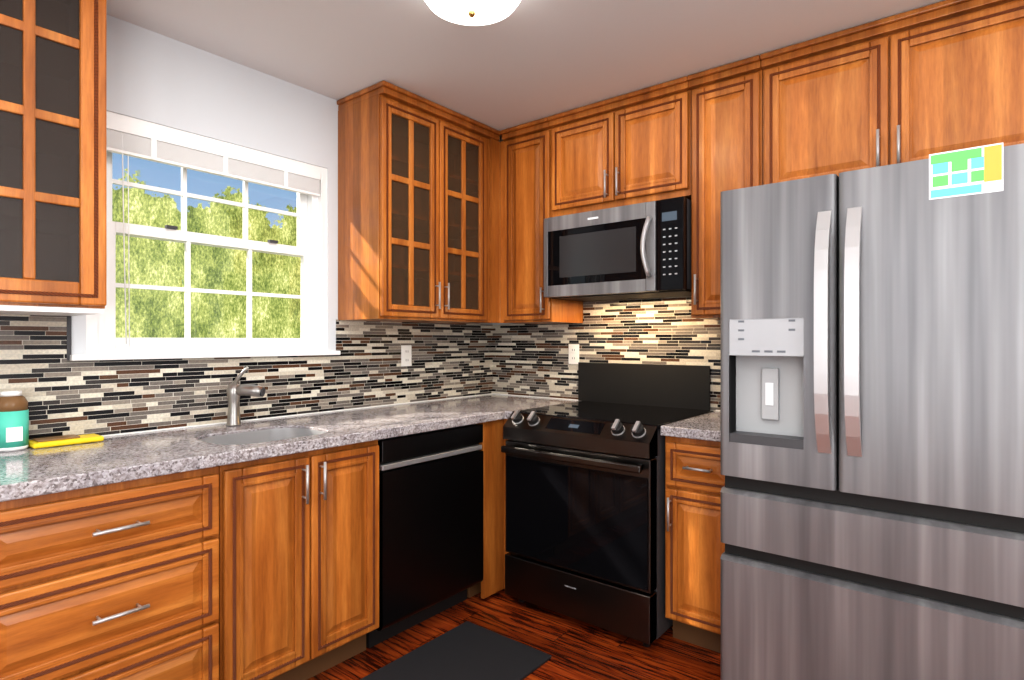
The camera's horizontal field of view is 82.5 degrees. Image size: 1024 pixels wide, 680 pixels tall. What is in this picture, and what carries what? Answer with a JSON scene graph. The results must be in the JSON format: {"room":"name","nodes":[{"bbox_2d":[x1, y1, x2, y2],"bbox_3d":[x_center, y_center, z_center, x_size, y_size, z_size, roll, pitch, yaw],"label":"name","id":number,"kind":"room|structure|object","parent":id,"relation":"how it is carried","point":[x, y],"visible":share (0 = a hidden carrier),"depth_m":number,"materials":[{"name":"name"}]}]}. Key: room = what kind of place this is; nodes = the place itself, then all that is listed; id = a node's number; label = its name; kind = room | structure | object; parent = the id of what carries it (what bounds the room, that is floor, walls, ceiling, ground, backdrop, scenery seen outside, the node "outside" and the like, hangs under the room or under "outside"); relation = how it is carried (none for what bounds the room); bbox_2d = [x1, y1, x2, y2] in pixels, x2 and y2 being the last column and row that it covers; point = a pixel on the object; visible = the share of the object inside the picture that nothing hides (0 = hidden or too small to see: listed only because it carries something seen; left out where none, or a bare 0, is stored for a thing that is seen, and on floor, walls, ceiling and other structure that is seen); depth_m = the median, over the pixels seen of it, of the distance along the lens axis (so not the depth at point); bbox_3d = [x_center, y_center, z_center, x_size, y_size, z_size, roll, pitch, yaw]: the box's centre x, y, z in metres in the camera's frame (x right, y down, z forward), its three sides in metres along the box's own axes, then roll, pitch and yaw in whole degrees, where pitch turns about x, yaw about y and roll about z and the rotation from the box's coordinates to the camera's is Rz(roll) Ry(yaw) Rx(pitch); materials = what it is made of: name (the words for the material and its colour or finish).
{"room":"kitchen","nodes":[
{"label":"kitchen","id":0,"kind":"room"},
{"bbox_2d":[0,314,492,439],"bbox_3d":[-1.158,0.132,2.524,0.010,0.473,3.292,0,0,39],"label":"backsplash","id":1,"kind":"structure","parent":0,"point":[62,394],"depth_m":2.45,"materials":[{"name":"tile"}]},
{"bbox_2d":[401,345,411,365],"bbox_3d":[-0.583,0.083,3.230,0.009,0.116,0.072,0,0,39],"label":"outlet","id":2,"kind":"object","parent":1,"relation":"attached to","point":[406,355],"visible":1,"depth_m":3.23,"materials":[{"name":"white plastic"}]},
{"bbox_2d":[71,14,491,354],"bbox_3d":[-1.562,0.035,2.148,0.150,2.455,4.700,0,0,39],"label":"wall","id":3,"kind":"structure","parent":0,"point":[156,78],"depth_m":2.45,"materials":[{"name":"white paint"}]},
{"bbox_2d":[0,0,106,315],"bbox_3d":[-1.512,-0.641,1.784,0.377,1.111,0.383,0,0,39],"label":"upper cabinet","id":4,"kind":"object","parent":3,"relation":"attached to","point":[53,157],"visible":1,"depth_m":1.74,"materials":[{"name":"brown wood"}]},
{"bbox_2d":[70,111,340,360],"bbox_3d":[-1.243,-0.386,2.495,0.155,0.912,1.090,0,0,39],"label":"window unit","id":5,"kind":"structure","parent":3,"relation":"in","point":[103,342],"depth_m":2.48,"materials":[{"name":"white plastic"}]},
{"bbox_2d":[107,120,320,346],"bbox_3d":[-1.220,-0.391,2.477,0.028,0.828,0.910,0,0,39],"label":"window blind","id":6,"kind":"object","parent":5,"relation":"attached to","point":[127,140],"visible":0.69,"depth_m":2.38,"materials":[{"name":"white plastic"}]},
{"bbox_2d":[101,393,492,436],"bbox_3d":[-0.953,0.345,2.770,0.006,0.006,2.652,0,0,39],"label":"trim","id":7,"kind":"structure","parent":3,"relation":"attached to","point":[320,412],"depth_m":2.63,"materials":[{"name":"white"}]},
{"bbox_2d":[337,81,500,323],"bbox_3d":[-0.455,-0.645,3.103,0.377,1.086,0.856,0,0,39],"label":"upper cabinet","id":8,"kind":"object","parent":3,"relation":"attached to","point":[418,209],"visible":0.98,"depth_m":2.87,"materials":[{"name":"brown wood"}]},
{"bbox_2d":[492,323,515,324],"bbox_3d":[1.421,0.035,2.673,3.850,2.455,0.150,0,0,39],"label":"wall","id":9,"kind":"structure","parent":0,"point":[502,323],"depth_m":3.77,"materials":[{"name":"white paint"}]},
{"bbox_2d":[493,393,577,400],"bbox_3d":[0.153,0.345,3.580,0.660,0.006,0.006,0,0,39],"label":"trim","id":10,"kind":"structure","parent":9,"relation":"attached to","point":[493,393],"depth_m":3.57,"materials":[{"name":"white"}]},
{"bbox_2d":[500,117,582,323],"bbox_3d":[0.159,-0.645,3.343,0.352,1.086,0.378,0,0,39],"label":"upper cabinet","id":11,"kind":"object","parent":9,"relation":"attached to","point":[525,180],"visible":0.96,"depth_m":3.22,"materials":[{"name":"brown wood"}]},
{"bbox_2d":[493,297,720,411],"bbox_3d":[0.650,0.066,3.190,2.000,0.605,0.008,0,0,39],"label":"backsplash","id":12,"kind":"structure","parent":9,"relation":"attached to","point":[530,359],"depth_m":3.29,"materials":[{"name":"tile"}]},
{"bbox_2d":[569,344,578,363],"bbox_3d":[0.361,0.078,3.411,0.072,0.116,0.009,0,0,39],"label":"outlet","id":13,"kind":"object","parent":12,"relation":"attached to","point":[573,353],"visible":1,"depth_m":3.41,"materials":[{"name":"white plastic"}]},
{"bbox_2d":[548,76,690,216],"bbox_3d":[0.595,-0.925,2.993,0.764,0.526,0.378,0,0,39],"label":"upper cabinet","id":14,"kind":"object","parent":9,"relation":"attached to","point":[634,147],"visible":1,"depth_m":2.84,"materials":[{"name":"brown wood"}]},
{"bbox_2d":[544,196,690,301],"bbox_3d":[0.570,-0.432,2.962,0.762,0.417,0.455,0,0,39],"label":"microwave","id":15,"kind":"object","parent":14,"relation":"attached to","point":[636,251],"visible":1,"depth_m":2.80,"materials":[{"name":"grey metal"}]},
{"bbox_2d":[687,55,762,319],"bbox_3d":[1.016,-0.645,2.657,0.310,1.086,0.378,0,0,39],"label":"upper cabinet","id":16,"kind":"object","parent":9,"relation":"attached to","point":[726,127],"visible":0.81,"depth_m":2.56,"materials":[{"name":"brown wood"}]},
{"bbox_2d":[760,0,1023,184],"bbox_3d":[1.500,-0.880,2.268,0.930,0.616,0.378,0,0,39],"label":"upper cabinet","id":17,"kind":"object","parent":9,"relation":"attached to","point":[924,82],"visible":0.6,"depth_m":2.14,"materials":[{"name":"brown wood"}]},
{"bbox_2d":[307,589,720,679],"bbox_3d":[-0.059,1.313,0.945,4.300,0.100,5.000,0,0,39],"label":"floor","id":18,"kind":"structure","parent":0,"point":[575,649],"depth_m":2.40,"materials":[{"name":"brown wood"}]},
{"bbox_2d":[0,466,218,679],"bbox_3d":[-1.331,0.827,1.783,0.660,0.872,0.608,0,0,39],"label":"drawer bank","id":19,"kind":"object","parent":18,"relation":"on","point":[117,581],"visible":1,"depth_m":1.61,"materials":[{"name":"brown wood"}]},
{"bbox_2d":[0,394,555,501],"bbox_3d":[-0.697,0.368,2.564,0.660,0.040,2.650,0,0,39],"label":"countertop","id":20,"kind":"structure","parent":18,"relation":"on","point":[28,472],"depth_m":1.96,"materials":[{"name":"stone"}]},
{"bbox_2d":[0,391,28,451],"bbox_3d":[-1.597,0.254,1.863,0.088,0.187,0.087,0,0,39],"label":"jar","id":21,"kind":"object","parent":20,"relation":"on","point":[14,421],"depth_m":1.84,"materials":[{"name":"teal plastic"}]},
{"bbox_2d":[29,434,103,448],"bbox_3d":[-1.507,0.335,1.973,0.095,0.024,0.195,0,0,39],"label":"sponge","id":22,"kind":"object","parent":20,"relation":"on","point":[45,442],"depth_m":1.94,"materials":[{"name":"yellow"}]},
{"bbox_2d":[226,367,265,425],"bbox_3d":[-1.094,0.226,2.398,0.155,0.242,0.058,0,0,1],"label":"faucet","id":23,"kind":"object","parent":20,"relation":"on","point":[235,391],"visible":1,"depth_m":2.38,"materials":[{"name":"silver metal"}]},
{"bbox_2d":[200,428,325,444],"bbox_3d":[-0.921,0.510,2.180,0.324,0.305,0.414,0,0,39],"label":"sink basin","id":24,"kind":"object","parent":20,"relation":"in","point":[260,436],"visible":0.08,"depth_m":2.33,"materials":[{"name":"silver metal"}]},
{"bbox_2d":[219,440,378,679],"bbox_3d":[-0.944,0.827,2.266,0.660,0.872,0.624,0,0,39],"label":"base cabinet","id":25,"kind":"object","parent":18,"relation":"on","point":[298,566],"visible":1,"depth_m":2.04,"materials":[{"name":"brown wood"}]},
{"bbox_2d":[366,424,482,647],"bbox_3d":[-0.564,0.829,2.756,0.608,0.868,0.606,0,0,39],"label":"dishwasher","id":26,"kind":"object","parent":18,"relation":"on","point":[430,523],"visible":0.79,"depth_m":2.53,"materials":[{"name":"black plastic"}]},
{"bbox_2d":[360,621,551,679],"bbox_3d":[-0.571,1.256,1.777,0.460,0.013,1.760,0,0,39],"label":"floor mat","id":27,"kind":"object","parent":18,"relation":"on","point":[467,650],"visible":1,"depth_m":2.29,"materials":[{"name":"black rubber"}]},
{"bbox_2d":[467,419,508,598],"bbox_3d":[-0.104,0.827,3.288,0.694,0.872,0.791,0,0,39],"label":"cabinet filler","id":28,"kind":"object","parent":18,"relation":"on","point":[494,507],"visible":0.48,"depth_m":2.87,"materials":[{"name":"brown wood"}]},
{"bbox_2d":[508,399,577,417],"bbox_3d":[0.195,0.368,3.127,0.029,0.040,0.656,0,0,39],"label":"countertop","id":29,"kind":"structure","parent":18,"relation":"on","point":[527,405],"depth_m":3.19,"materials":[{"name":"stone"}]},
{"bbox_2d":[501,362,713,646],"bbox_3d":[0.456,0.694,2.841,0.789,1.138,0.775,0,0,39],"label":"range","id":30,"kind":"object","parent":18,"relation":"on","point":[585,507],"visible":0.96,"depth_m":2.57,"materials":[{"name":"black metal"}]},
{"bbox_2d":[665,436,724,652],"bbox_3d":[0.927,0.827,2.546,0.305,0.872,0.660,0,0,39],"label":"base cabinet","id":31,"kind":"object","parent":18,"relation":"on","point":[694,485],"visible":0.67,"depth_m":2.34,"materials":[{"name":"brown wood"}]},
{"bbox_2d":[661,411,720,441],"bbox_3d":[0.928,0.368,2.546,0.307,0.040,0.645,0,0,39],"label":"countertop","id":32,"kind":"structure","parent":31,"relation":"on","point":[707,426],"depth_m":2.37,"materials":[{"name":"stone"}]},
{"bbox_2d":[720,143,1023,679],"bbox_3d":[1.320,0.366,2.055,0.908,1.793,0.902,0,0,39],"label":"refrigerator","id":33,"kind":"object","parent":18,"relation":"on","point":[872,418],"visible":1,"depth_m":1.74,"materials":[{"name":"grey metal"}]},
{"bbox_2d":[107,0,944,141],"bbox_3d":[-0.059,-1.242,0.945,4.300,0.100,5.000,0,0,39],"label":"ceiling","id":34,"kind":"structure","parent":0,"point":[525,61],"depth_m":2.32,"materials":[{"name":"white paint"}]},
{"bbox_2d":[424,0,520,25],"bbox_3d":[-0.134,-1.133,1.940,0.336,0.118,0.336,0,0,39],"label":"ceiling light fixture","id":35,"kind":"object","parent":34,"relation":"attached to","point":[474,12],"visible":1,"depth_m":1.95,"materials":[{"name":"white glass"}]},
{"bbox_3d":[-10.495,1.873,6.999,19.840,0.020,32.000,0,0,39],"label":"lawn","id":36,"kind":"structure","parent":0,"visible":0},
{"bbox_2d":[112,164,300,337],"bbox_3d":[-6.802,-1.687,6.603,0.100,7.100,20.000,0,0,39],"label":"tree","id":37,"kind":"object","parent":36,"relation":"on","point":[156,217],"depth_m":9.07,"materials":[{"name":"green plant"}]}
]}

